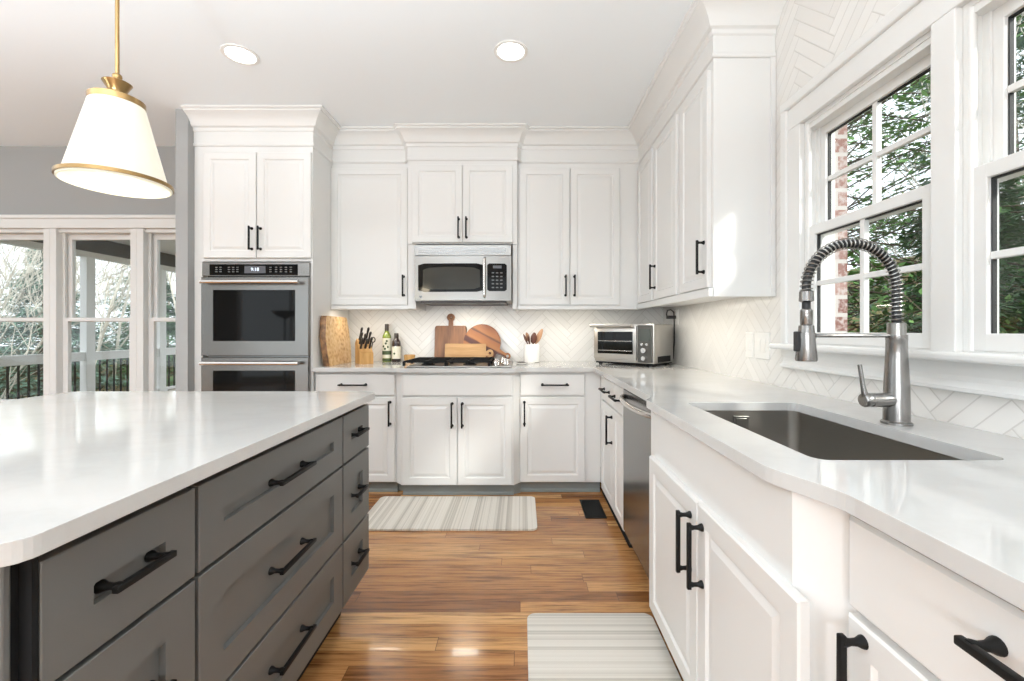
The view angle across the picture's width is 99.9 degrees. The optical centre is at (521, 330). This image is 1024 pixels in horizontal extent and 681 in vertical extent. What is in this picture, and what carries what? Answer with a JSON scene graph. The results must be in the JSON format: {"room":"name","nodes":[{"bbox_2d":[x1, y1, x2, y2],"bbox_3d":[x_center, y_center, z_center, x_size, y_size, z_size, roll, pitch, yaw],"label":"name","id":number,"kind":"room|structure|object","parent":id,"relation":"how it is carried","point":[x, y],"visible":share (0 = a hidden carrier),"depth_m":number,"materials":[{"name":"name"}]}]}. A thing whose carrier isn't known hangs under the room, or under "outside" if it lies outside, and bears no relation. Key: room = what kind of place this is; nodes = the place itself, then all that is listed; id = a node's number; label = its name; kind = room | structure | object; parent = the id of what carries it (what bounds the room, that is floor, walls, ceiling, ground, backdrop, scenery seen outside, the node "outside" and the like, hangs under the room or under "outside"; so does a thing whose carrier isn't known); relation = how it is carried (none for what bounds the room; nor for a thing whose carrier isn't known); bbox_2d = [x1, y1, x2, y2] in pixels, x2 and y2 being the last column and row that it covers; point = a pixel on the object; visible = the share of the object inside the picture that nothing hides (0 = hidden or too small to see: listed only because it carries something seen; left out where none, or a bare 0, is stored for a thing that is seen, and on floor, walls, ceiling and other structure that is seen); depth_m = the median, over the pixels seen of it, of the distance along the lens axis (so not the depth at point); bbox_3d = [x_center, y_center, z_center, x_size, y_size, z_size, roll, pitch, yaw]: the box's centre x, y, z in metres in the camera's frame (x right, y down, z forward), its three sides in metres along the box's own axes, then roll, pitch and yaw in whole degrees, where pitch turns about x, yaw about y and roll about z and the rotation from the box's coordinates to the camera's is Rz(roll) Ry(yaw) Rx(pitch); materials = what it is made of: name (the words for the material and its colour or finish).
{"room":"kitchen","nodes":[
{"label":"kitchen","id":0,"kind":"room"},
{"bbox_2d":[0,146,175,214],"bbox_3d":[-4.675,-0.190,3.715,4.650,2.740,0.150,0,0,0],"label":"wall","id":1,"kind":"structure","parent":0,"point":[28,185],"depth_m":3.64,"materials":[{"name":"grey paint"}]},
{"bbox_2d":[0,228,49,400],"bbox_3d":[-4.338,-0.090,3.675,0.733,1.540,0.130,0,0,0],"label":"window","id":2,"kind":"structure","parent":1,"relation":"in","point":[43,235],"depth_m":3.62,"materials":[{"name":"white paint"}]},
{"bbox_2d":[0,215,175,228],"bbox_3d":[-4.007,-0.915,3.618,3.062,0.110,0.045,0,0,0],"label":"trim","id":3,"kind":"structure","parent":1,"relation":"attached to","point":[6,221],"depth_m":3.61,"materials":[{"name":"white paint"}]},
{"bbox_2d":[50,228,136,394],"bbox_3d":[-3.605,-0.090,3.675,0.732,1.540,0.130,0,0,0],"label":"window","id":4,"kind":"structure","parent":1,"relation":"in","point":[62,241],"depth_m":3.64,"materials":[{"name":"white paint"}]},
{"bbox_2d":[137,228,175,390],"bbox_3d":[-2.872,-0.090,3.675,0.732,1.540,0.130,0,0,0],"label":"window","id":5,"kind":"structure","parent":1,"relation":"in","point":[148,240],"depth_m":3.66,"materials":[{"name":"white paint"}]},
{"bbox_2d":[0,241,175,272],"bbox_3d":[-6.860,-1.317,7.910,0.120,0.324,8.180,0,0,0],"label":"beam","id":6,"kind":"structure","parent":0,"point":[109,251],"depth_m":7.04,"materials":[{"name":"white paint"}]},
{"bbox_2d":[112,241,175,254],"bbox_3d":[-4.550,-1.510,6.700,5.100,0.060,5.800,0,0,0],"label":"ceiling","id":7,"kind":"structure","parent":6,"relation":"on","point":[169,247],"depth_m":7.49,"materials":[{"name":"white paint"}]},
{"bbox_2d":[176,109,193,390],"bbox_3d":[-2.395,-0.190,3.335,0.086,2.740,0.610,0,0,0],"label":"wall","id":8,"kind":"structure","parent":0,"point":[184,130],"depth_m":3.03,"materials":[{"name":"grey paint"}]},
{"bbox_2d":[0,0,692,145],"bbox_3d":[-2.920,-1.630,0.050,8.560,0.140,7.700,0,0,0],"label":"ceiling","id":9,"kind":"structure","parent":0,"point":[367,62],"depth_m":2.48,"materials":[{"name":"white paint"}]},
{"bbox_2d":[52,0,173,198],"bbox_3d":[-1.410,-1.032,1.500,0.310,1.056,0.310,0,0,0],"label":"pendant lamp","id":10,"kind":"object","parent":9,"relation":"hanging from","point":[111,149],"visible":1,"depth_m":1.44,"materials":[{"name":"beige"}]},
{"bbox_2d":[54,167,171,198],"bbox_3d":[-1.410,-0.511,1.500,0.299,0.015,0.299,0,0,0],"label":"diffuser","id":11,"kind":"object","parent":10,"relation":"attached to","point":[120,181],"depth_m":1.49,"materials":[{"name":"beige"}]},
{"bbox_2d":[220,43,259,65],"bbox_3d":[-1.588,-1.556,2.430,0.190,0.008,0.190,0,0,0],"label":"recessed light","id":12,"kind":"object","parent":9,"relation":"in","point":[236,53],"visible":1,"depth_m":2.42,"materials":[{"name":"white plastic"}]},
{"bbox_2d":[494,40,527,62],"bbox_3d":[-0.060,-1.556,2.400,0.190,0.008,0.190,0,0,0],"label":"recessed light","id":13,"kind":"object","parent":9,"relation":"in","point":[510,52],"visible":1,"depth_m":2.39,"materials":[{"name":"white plastic"}]},
{"bbox_2d":[299,482,683,680],"bbox_3d":[-2.920,1.240,0.050,8.560,0.120,7.700,0,0,0],"label":"floor","id":14,"kind":"structure","parent":0,"point":[427,605],"depth_m":1.92,"materials":[{"name":"brown wood"}]},
{"bbox_2d":[0,404,369,680],"bbox_3d":[-1.225,0.738,1.202,1.200,0.884,1.295,0,0,0],"label":"kitchen island","id":15,"kind":"object","parent":14,"relation":"on","point":[244,571],"visible":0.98,"depth_m":0.92,"materials":[{"name":"grey paint"}]},
{"bbox_2d":[0,391,374,566],"bbox_3d":[-1.290,0.280,1.202,1.320,0.030,1.345,0,0,0],"label":"island countertop","id":16,"kind":"structure","parent":15,"relation":"on","point":[73,464],"depth_m":0.99,"materials":[{"name":"white stone"}]},
{"bbox_2d":[194,147,347,390],"bbox_3d":[-1.925,-0.070,3.375,0.851,2.500,0.694,0,0,0],"label":"tall cabinet","id":17,"kind":"object","parent":14,"relation":"on","point":[252,204],"visible":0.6,"depth_m":3.07,"materials":[{"name":"white paint"}]},
{"bbox_2d":[199,262,310,390],"bbox_3d":[-1.895,0.115,3.329,0.765,1.206,0.678,0,0,0],"label":"double wall oven","id":18,"kind":"object","parent":17,"relation":"in","point":[256,316],"visible":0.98,"depth_m":3.05,"materials":[{"name":"silver metal"}]},
{"bbox_2d":[315,372,397,491],"bbox_3d":[-1.201,0.738,3.389,0.588,0.884,0.662,0,0,0],"label":"base cabinet","id":19,"kind":"object","parent":14,"relation":"on","point":[382,445],"visible":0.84,"depth_m":3.10,"materials":[{"name":"white paint"}]},
{"bbox_2d":[397,373,402,490],"bbox_3d":[-0.879,0.738,3.136,0.054,0.884,0.152,0,0,0],"label":"post","id":20,"kind":"object","parent":14,"relation":"on","point":[399,375],"visible":0.47,"depth_m":3.08,"materials":[{"name":"white paint"}]},
{"bbox_2d":[367,496,536,530],"bbox_3d":[-0.446,1.173,2.780,1.079,0.012,0.500,0,0,0],"label":"kitchen mat","id":21,"kind":"object","parent":14,"relation":"on","point":[389,513],"visible":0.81,"depth_m":2.73,"materials":[{"name":"white fabric"}]},
{"bbox_2d":[402,373,513,494],"bbox_3d":[-0.454,0.738,3.359,0.796,0.884,0.722,0,0,0],"label":"base cabinet","id":22,"kind":"object","parent":14,"relation":"on","point":[458,428],"visible":0.97,"depth_m":3.04,"materials":[{"name":"white paint"}]},
{"bbox_2d":[514,372,520,493],"bbox_3d":[-0.031,0.738,3.136,0.049,0.884,0.152,0,0,0],"label":"post","id":23,"kind":"object","parent":14,"relation":"on","point":[517,484],"visible":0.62,"depth_m":3.09,"materials":[{"name":"white paint"}]},
{"bbox_2d":[520,372,600,491],"bbox_3d":[0.282,0.738,3.389,0.584,0.884,0.662,0,0,0],"label":"base cabinet","id":24,"kind":"object","parent":14,"relation":"on","point":[560,412],"visible":0.98,"depth_m":3.10,"materials":[{"name":"white paint"}]},
{"bbox_2d":[579,499,606,517],"bbox_3d":[0.470,1.176,2.845,0.136,0.006,0.296,0,0,0],"label":"floor vent","id":25,"kind":"object","parent":14,"relation":"in","point":[592,508],"visible":1,"depth_m":2.83,"materials":[{"name":"black metal"}]},
{"bbox_2d":[527,613,681,680],"bbox_3d":[0.279,1.173,1.238,0.512,0.012,1.077,0,0,0],"label":"kitchen mat","id":26,"kind":"object","parent":14,"relation":"on","point":[561,646],"visible":1,"depth_m":1.58,"materials":[{"name":"white fabric"}]},
{"bbox_2d":[598,376,632,547],"bbox_3d":[0.844,0.738,2.727,0.662,0.884,0.783,0,0,0],"label":"base cabinet","id":27,"kind":"object","parent":14,"relation":"on","point":[611,406],"visible":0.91,"depth_m":2.62,"materials":[{"name":"white paint"}]},
{"bbox_2d":[619,389,650,577],"bbox_3d":[0.821,0.740,2.026,0.668,0.880,0.601,0,0,0],"label":"dishwasher","id":28,"kind":"object","parent":14,"relation":"on","point":[636,416],"visible":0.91,"depth_m":2.04,"materials":[{"name":"silver metal"}]},
{"bbox_2d":[649,411,809,680],"bbox_3d":[0.819,0.738,1.202,0.762,0.884,0.915,0,0,0],"label":"base cabinet","id":29,"kind":"object","parent":14,"relation":"on","point":[725,604],"visible":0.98,"depth_m":1.05,"materials":[{"name":"white paint"}]},
{"bbox_2d":[792,492,856,680],"bbox_3d":[0.610,0.738,0.766,0.220,0.884,0.056,0,0,0],"label":"post","id":30,"kind":"object","parent":14,"relation":"on","point":[820,530],"visible":0.17,"depth_m":0.77,"materials":[{"name":"white paint"}]},
{"bbox_2d":[836,515,1023,680],"bbox_3d":[0.844,0.738,0.407,0.662,0.884,0.660,0,0,0],"label":"base cabinet","id":31,"kind":"object","parent":14,"relation":"on","point":[916,618],"visible":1,"depth_m":0.60,"materials":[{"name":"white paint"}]},
{"bbox_2d":[312,361,1023,610],"bbox_3d":[-0.135,0.280,1.315,2.725,0.030,4.829,0,0,0],"label":"countertop","id":32,"kind":"structure","parent":31,"relation":"on","point":[966,515],"depth_m":0.84,"materials":[{"name":"white stone"}]},
{"bbox_2d":[320,316,350,365],"bbox_3d":[-1.461,0.077,3.388,0.072,0.375,0.455,0,0,0],"label":"board","id":33,"kind":"object","parent":32,"relation":"on","point":[335,343],"visible":0.96,"depth_m":3.31,"materials":[{"name":"brown wood"}]},
{"bbox_2d":[355,339,372,363],"bbox_3d":[-1.259,0.165,3.442,0.104,0.200,0.145,0,0,-35],"label":"knife block","id":34,"kind":"object","parent":32,"relation":"on","point":[362,356],"visible":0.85,"depth_m":3.40,"materials":[{"name":"brown wood"}]},
{"bbox_2d":[382,324,390,361],"bbox_3d":[-1.148,0.104,3.665,0.074,0.320,0.075,0,0,0],"label":"oil bottle","id":35,"kind":"object","parent":32,"relation":"on","point":[386,339],"visible":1,"depth_m":3.64,"materials":[{"name":"green glass"}]},
{"bbox_2d":[382,340,390,360],"bbox_3d":[-1.148,0.170,3.665,0.074,0.180,0.075,0,0,0],"label":"print","id":36,"kind":"object","parent":35,"relation":"attached to","point":[386,344],"depth_m":3.63,"materials":[{"name":"white paper"}]},
{"bbox_2d":[392,333,400,361],"bbox_3d":[-1.064,0.143,3.654,0.075,0.242,0.076,0,0,0],"label":"sauce bottle","id":37,"kind":"object","parent":32,"relation":"on","point":[396,344],"visible":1,"depth_m":3.63,"materials":[{"name":"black glass"}]},
{"bbox_2d":[404,354,414,360],"bbox_3d":[-0.945,0.233,3.630,0.096,0.064,0.096,0,0,0],"label":"salt cellar","id":38,"kind":"object","parent":32,"relation":"on","point":[407,356],"visible":0.71,"depth_m":3.59,"materials":[{"name":"brown wood"}]},
{"bbox_2d":[434,314,465,356],"bbox_3d":[-0.608,0.058,3.688,0.268,0.410,0.068,0,0,0],"label":"paddle board","id":39,"kind":"object","parent":32,"relation":"on","point":[450,334],"visible":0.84,"depth_m":3.68,"materials":[{"name":"brown wood"}]},
{"bbox_2d":[402,357,512,367],"bbox_3d":[-0.463,0.239,3.310,0.779,0.052,0.490,0,0,0],"label":"gas cooktop","id":40,"kind":"object","parent":32,"relation":"in","point":[421,362],"visible":1,"depth_m":3.15,"materials":[{"name":"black metal"}]},
{"bbox_2d":[445,344,493,356],"bbox_3d":[-0.438,0.187,3.605,0.409,0.152,0.042,0,0,0],"label":"rectangular board","id":41,"kind":"object","parent":32,"relation":"on","point":[451,350],"visible":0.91,"depth_m":3.60,"materials":[{"name":"brown wood"}]},
{"bbox_2d":[464,324,510,358],"bbox_3d":[-0.292,0.104,3.662,0.402,0.316,0.056,0,0,1],"label":"round board","id":42,"kind":"object","parent":32,"relation":"on","point":[481,333],"visible":0.77,"depth_m":3.66,"materials":[{"name":"brown wood"}]},
{"bbox_2d":[516,362,533,364],"bbox_3d":[0.028,0.254,3.368,0.152,0.021,0.094,0,0,-15],"label":"spoon rest","id":43,"kind":"object","parent":32,"relation":"on","point":[518,363],"visible":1,"depth_m":3.33,"materials":[{"name":"white ceramic"}]},
{"bbox_2d":[524,344,539,362],"bbox_3d":[0.086,0.189,3.580,0.134,0.152,0.134,0,0,0],"label":"utensil crock","id":44,"kind":"object","parent":32,"relation":"on","point":[531,351],"visible":0.88,"depth_m":3.52,"materials":[{"name":"white ceramic"}]},
{"bbox_2d":[530,332,536,343],"bbox_3d":[0.102,0.125,3.580,0.054,0.219,0.017,0,0,0],"label":"wooden spoon","id":45,"kind":"object","parent":44,"relation":"in","point":[533,338],"visible":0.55,"depth_m":3.58,"materials":[{"name":"brown wood"}]},
{"bbox_2d":[535,329,542,343],"bbox_3d":[0.119,0.111,3.584,0.120,0.252,0.014,0,0,-6],"label":"wooden spoon","id":46,"kind":"object","parent":44,"relation":"in","point":[539,335],"visible":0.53,"depth_m":3.58,"materials":[{"name":"brown wood"}]},
{"bbox_2d":[590,324,672,366],"bbox_3d":[0.858,0.107,3.352,0.507,0.314,0.408,0,0,42],"label":"toaster oven","id":47,"kind":"object","parent":32,"relation":"on","point":[651,345],"visible":1,"depth_m":3.21,"materials":[{"name":"silver metal"}]},
{"bbox_2d":[658,355,670,362],"bbox_3d":[1.065,0.212,3.205,0.003,0.045,0.220,0,0,42],"label":"vent","id":48,"kind":"object","parent":47,"relation":"attached to","point":[661,358],"depth_m":3.20,"materials":[{"name":"black metal"}]},
{"bbox_2d":[706,411,960,459],"bbox_3d":[0.805,0.407,1.232,0.456,0.224,0.759,0,0,0],"label":"sink","id":49,"kind":"object","parent":32,"relation":"in","point":[811,436],"visible":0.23,"depth_m":1.44,"materials":[{"name":"silver metal"}]},
{"bbox_2d":[793,237,913,426],"bbox_3d":[0.938,0.000,1.224,0.325,0.528,0.072,0,0,2],"label":"kitchen faucet","id":50,"kind":"object","parent":32,"relation":"on","point":[895,399],"visible":1,"depth_m":1.21,"materials":[{"name":"silver metal"}]},
{"bbox_2d":[348,253,662,360],"bbox_3d":[-0.495,-0.190,3.805,3.710,2.740,0.150,0,0,0],"label":"backsplash","id":51,"kind":"structure","parent":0,"point":[568,335],"depth_m":3.73,"materials":[{"name":"tile"}]},
{"bbox_2d":[331,164,407,305],"bbox_3d":[-1.194,-0.753,3.533,0.612,1.134,0.390,0,0,0],"label":"upper cabinet","id":52,"kind":"object","parent":51,"relation":"attached to","point":[369,202],"visible":0.91,"depth_m":3.38,"materials":[{"name":"white paint"}]},
{"bbox_2d":[408,161,517,310],"bbox_3d":[-0.460,-0.745,3.508,0.852,1.150,0.440,0,0,0],"label":"upper cabinet","id":53,"kind":"object","parent":51,"relation":"attached to","point":[450,202],"visible":0.98,"depth_m":3.33,"materials":[{"name":"white paint"}]},
{"bbox_2d":[415,245,512,305],"bbox_3d":[-0.450,-0.436,3.487,0.744,0.448,0.481,0,0,0],"label":"microwave","id":54,"kind":"object","parent":53,"relation":"in","point":[445,275],"visible":1,"depth_m":3.30,"materials":[{"name":"silver metal"}]},
{"bbox_2d":[517,164,638,305],"bbox_3d":[0.449,-0.753,3.533,0.962,1.134,0.390,0,0,0],"label":"upper cabinet","id":55,"kind":"object","parent":51,"relation":"attached to","point":[577,224],"visible":0.97,"depth_m":3.38,"materials":[{"name":"white paint"}]},
{"bbox_2d":[331,288,712,309],"bbox_3d":[-0.283,-0.185,2.742,2.428,0.041,1.314,0,0,0],"label":"trim","id":56,"kind":"structure","parent":55,"relation":"attached to","point":[708,292],"depth_m":3.38,"materials":[{"name":"white paint"}]},
{"bbox_2d":[596,361,671,365],"bbox_3d":[0.879,0.247,3.373,0.478,0.012,0.329,0,0,42],"label":"tray","id":57,"kind":"object","parent":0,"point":[650,363],"depth_m":3.19,"materials":[{"name":"silver metal"}]},
{"bbox_2d":[835,125,846,332],"bbox_3d":[1.393,0.080,0.215,0.065,4.600,7.630,0,0,0],"label":"wall","id":58,"kind":"structure","parent":0,"point":[841,134],"depth_m":1.88,"materials":[{"name":"red brick"}]},
{"bbox_2d":[663,0,1023,438],"bbox_3d":[1.294,-0.190,0.065,0.131,2.740,7.330,0,0,0],"label":"wall","id":59,"kind":"structure","parent":0,"point":[810,34],"depth_m":1.89,"materials":[{"name":"tile"}]},
{"bbox_2d":[181,0,786,163],"bbox_3d":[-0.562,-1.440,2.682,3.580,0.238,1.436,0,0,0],"label":"trim","id":60,"kind":"structure","parent":59,"relation":"attached to","point":[709,29],"depth_m":3.08,"materials":[{"name":"white paint"}]},
{"bbox_2d":[666,309,675,358],"bbox_3d":[1.111,0.046,3.469,0.271,0.434,0.068,0,0,43],"label":"power cord","id":61,"kind":"object","parent":59,"relation":"attached to","point":[673,316],"visible":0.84,"depth_m":3.38,"materials":[{"name":"black plastic"}]},
{"bbox_2d":[675,309,678,324],"bbox_3d":[1.224,-0.105,3.400,0.009,0.120,0.075,0,0,0],"label":"wall outlet","id":62,"kind":"object","parent":59,"relation":"attached to","point":[677,310],"visible":0.99,"depth_m":3.37,"materials":[{"name":"white plastic"}]},
{"bbox_2d":[638,57,775,306],"bbox_3d":[1.048,-0.743,2.736,0.357,1.155,1.326,0,0,0],"label":"upper cabinet","id":63,"kind":"object","parent":59,"relation":"attached to","point":[707,182],"visible":0.99,"depth_m":2.08,"materials":[{"name":"white paint"}]},
{"bbox_2d":[745,332,753,357],"bbox_3d":[1.224,0.077,2.312,0.009,0.135,0.075,0,0,0],"label":"light switch","id":64,"kind":"object","parent":59,"relation":"attached to","point":[749,336],"visible":1,"depth_m":2.30,"materials":[{"name":"white plastic"}]},
{"bbox_2d":[755,332,769,359],"bbox_3d":[1.224,0.077,2.190,0.009,0.135,0.136,0,0,0],"label":"light switch","id":65,"kind":"object","parent":59,"relation":"attached to","point":[762,339],"visible":1,"depth_m":2.18,"materials":[{"name":"white plastic"}]},
{"bbox_2d":[805,31,930,349],"bbox_3d":[1.294,-0.420,1.567,0.132,0.960,0.596,0,0,0],"label":"window","id":66,"kind":"structure","parent":59,"relation":"in","point":[914,62],"depth_m":1.57,"materials":[{"name":"white paint"}]},
{"bbox_2d":[780,0,970,351],"bbox_3d":[1.210,-0.477,1.232,0.040,1.115,1.506,0,0,0],"label":"trim","id":67,"kind":"structure","parent":59,"relation":"attached to","point":[908,21],"depth_m":1.28,"materials":[{"name":"white paint"}]},
{"bbox_2d":[769,343,1023,366],"bbox_3d":[1.199,0.072,1.235,0.068,0.025,1.590,0,0,0],"label":"trim","id":68,"kind":"structure","parent":59,"relation":"attached to","point":[965,357],"depth_m":1.21,"materials":[{"name":"white paint"}]},
{"bbox_2d":[780,349,1023,400],"bbox_3d":[1.215,0.128,1.230,0.028,0.084,1.540,0,0,0],"label":"trim","id":69,"kind":"structure","parent":59,"relation":"attached to","point":[999,381],"depth_m":1.25,"materials":[{"name":"white paint"}]},
{"bbox_2d":[963,0,1023,354],"bbox_3d":[1.294,-0.420,0.897,0.132,0.960,0.596,0,0,0],"label":"window","id":70,"kind":"structure","parent":59,"relation":"in","point":[990,86],"depth_m":1.16,"materials":[{"name":"white paint"}]},
{"label":"outside","id":71,"kind":"structure","parent":0,"visible":0},
{"bbox_2d":[0,255,1023,398],"bbox_3d":[0.000,-1.919,8.000,64.000,8.598,44.000,0,0,0],"label":"ground","id":72,"kind":"structure","parent":71,"point":[908,273],"depth_m":16.46,"materials":[{"name":"green plant"}]},
{"bbox_2d":[0,244,30,283],"bbox_3d":[-14.704,-3.086,11.913,5.458,10.356,6.070,0,0,13],"label":"bare tree","id":73,"kind":"object","parent":72,"relation":"on","point":[0,244],"visible":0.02,"depth_m":12.33,"materials":[{"name":"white plant"}]},
{"bbox_2d":[0,249,115,381],"bbox_3d":[-16.180,-0.677,14.429,4.114,5.430,4.532,0,0,-18],"label":"evergreen tree","id":74,"kind":"object","parent":72,"relation":"on","point":[78,310],"visible":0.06,"depth_m":14.09,"materials":[{"name":"green plant"}]},
{"bbox_2d":[0,249,128,398],"bbox_3d":[-12.619,0.045,11.262,3.768,4.584,4.126,0,0,0],"label":"evergreen tree","id":75,"kind":"object","parent":72,"relation":"on","point":[75,332],"visible":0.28,"depth_m":10.97,"materials":[{"name":"green plant"}]},
{"bbox_2d":[0,244,175,398],"bbox_3d":[-9.332,-0.395,7.292,5.617,5.240,5.814,0,0,17],"label":"bare tree","id":76,"kind":"object","parent":72,"relation":"on","point":[29,270],"visible":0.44,"depth_m":8.16,"materials":[{"name":"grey plant"}]},
{"bbox_2d":[0,247,175,364],"bbox_3d":[-10.067,-2.093,11.316,6.667,8.569,4.809,0,0,30],"label":"bare tree","id":77,"kind":"object","parent":72,"relation":"on","point":[120,279],"visible":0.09,"depth_m":10.45,"materials":[{"name":"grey plant"}]},
{"bbox_2d":[0,245,175,390],"bbox_3d":[-12.123,-1.927,12.342,5.845,8.020,5.539,0,0,17],"label":"bare tree","id":78,"kind":"object","parent":72,"relation":"on","point":[127,295],"visible":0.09,"depth_m":12.67,"materials":[{"name":"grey plant"}]},
{"bbox_2d":[76,265,174,370],"bbox_3d":[-16.719,-0.983,19.057,5.171,6.178,4.951,0,0,-27],"label":"evergreen tree","id":79,"kind":"object","parent":72,"relation":"on","point":[114,326],"visible":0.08,"depth_m":18.45,"materials":[{"name":"green plant"}]},
{"bbox_2d":[95,274,175,390],"bbox_3d":[-11.865,0.098,14.048,3.663,4.440,3.942,0,0,36],"label":"evergreen tree","id":80,"kind":"object","parent":72,"relation":"on","point":[170,326],"visible":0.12,"depth_m":13.56,"materials":[{"name":"green plant"}]},
{"bbox_2d":[166,271,173,363],"bbox_3d":[-12.464,-2.781,15.753,7.997,9.584,5.149,0,0,10],"label":"bare tree","id":81,"kind":"object","parent":72,"relation":"on","point":[171,274],"visible":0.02,"depth_m":16.27,"materials":[{"name":"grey plant"}]},
{"bbox_2d":[166,272,175,313],"bbox_3d":[-10.464,-2.013,13.776,3.674,8.590,7.359,0,0,10],"label":"bare tree","id":82,"kind":"object","parent":72,"relation":"on","point":[169,281],"visible":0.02,"depth_m":12.55,"materials":[{"name":"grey plant"}]},
{"bbox_2d":[847,304,919,332],"bbox_3d":[5.181,0.811,5.913,2.139,2.600,2.253,0,0,7],"label":"evergreen tree","id":83,"kind":"object","parent":72,"relation":"on","point":[851,307],"visible":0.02,"depth_m":5.96,"materials":[{"name":"green plant"}]},
{"bbox_2d":[847,14,1023,333],"bbox_3d":[3.702,-1.018,5.118,4.155,6.638,3.963,0,0,-4],"label":"evergreen tree","id":84,"kind":"object","parent":72,"relation":"on","point":[894,222],"visible":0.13,"depth_m":4.74,"materials":[{"name":"green plant"}]},
{"bbox_2d":[847,18,1023,331],"bbox_3d":[7.070,-2.603,6.770,4.282,7.955,4.575,0,0,8],"label":"evergreen tree","id":85,"kind":"object","parent":72,"relation":"on","point":[1021,43],"visible":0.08,"depth_m":6.83,"materials":[{"name":"green plant"}]},
{"bbox_2d":[847,12,1023,318],"bbox_3d":[5.469,-2.481,5.513,3.871,8.759,6.442,0,0,8],"label":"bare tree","id":86,"kind":"object","parent":72,"relation":"on","point":[1019,21],"visible":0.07,"depth_m":6.48,"materials":[{"name":"green plant"}]},
{"bbox_2d":[849,21,1023,299],"bbox_3d":[5.958,-1.624,4.179,4.006,6.982,5.684,0,0,14],"label":"bare tree","id":87,"kind":"object","parent":72,"relation":"on","point":[1017,122],"visible":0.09,"depth_m":5.47,"materials":[{"name":"green plant"}]},
{"bbox_2d":[869,177,1023,333],"bbox_3d":[4.172,0.170,4.193,3.287,4.482,3.041,0,0,19],"label":"evergreen tree","id":88,"kind":"object","parent":72,"relation":"on","point":[1013,216],"visible":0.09,"depth_m":3.90,"materials":[{"name":"green plant"}]},
{"bbox_2d":[877,13,1023,330],"bbox_3d":[9.930,-3.304,8.658,4.842,7.894,4.217,0,0,37],"label":"evergreen tree","id":89,"kind":"object","parent":72,"relation":"on","point":[1019,76],"visible":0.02,"depth_m":8.53,"materials":[{"name":"green plant"}]},
{"bbox_2d":[1003,293,1023,333],"bbox_3d":[4.880,-0.466,2.964,3.289,5.382,3.337,0,0,-38],"label":"evergreen tree","id":90,"kind":"object","parent":72,"relation":"on","point":[1016,320],"visible":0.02,"depth_m":3.76,"materials":[{"name":"green plant"}]},
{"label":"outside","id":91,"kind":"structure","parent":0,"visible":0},
{"bbox_3d":[-4.550,1.260,7.900,5.100,0.120,8.200,0,0,0],"label":"floor","id":92,"kind":"structure","parent":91,"visible":0},
{"bbox_2d":[80,257,94,390],"bbox_3d":[-6.860,0.023,6.800,0.140,2.354,0.170,0,0,0],"label":"porch post","id":93,"kind":"object","parent":92,"relation":"on","point":[87,264],"visible":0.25,"depth_m":6.74,"materials":[{"name":"white paint"}]},
{"bbox_2d":[0,352,85,398],"bbox_3d":[-6.860,0.739,6.111,0.090,0.802,1.235,0,0,0],"label":"porch railing","id":94,"kind":"object","parent":93,"relation":"attached to","point":[13,360],"visible":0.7,"depth_m":5.97,"materials":[{"name":"white paint"}]},
{"bbox_2d":[95,348,159,390],"bbox_3d":[-6.860,0.739,7.486,0.090,0.802,1.225,0,0,0],"label":"porch railing","id":95,"kind":"object","parent":93,"relation":"attached to","point":[115,354],"visible":0.46,"depth_m":7.23,"materials":[{"name":"white paint"}]},
{"bbox_2d":[157,269,167,390],"bbox_3d":[-6.860,0.023,8.170,0.140,2.354,0.170,0,0,0],"label":"porch post","id":96,"kind":"object","parent":92,"relation":"on","point":[161,326],"visible":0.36,"depth_m":8.15,"materials":[{"name":"white paint"}]},
{"bbox_2d":[166,347,175,388],"bbox_3d":[-6.860,0.739,8.870,0.090,0.802,1.255,0,0,0],"label":"porch railing","id":97,"kind":"object","parent":96,"relation":"attached to","point":[169,351],"visible":0.24,"depth_m":8.39,"materials":[{"name":"white paint"}]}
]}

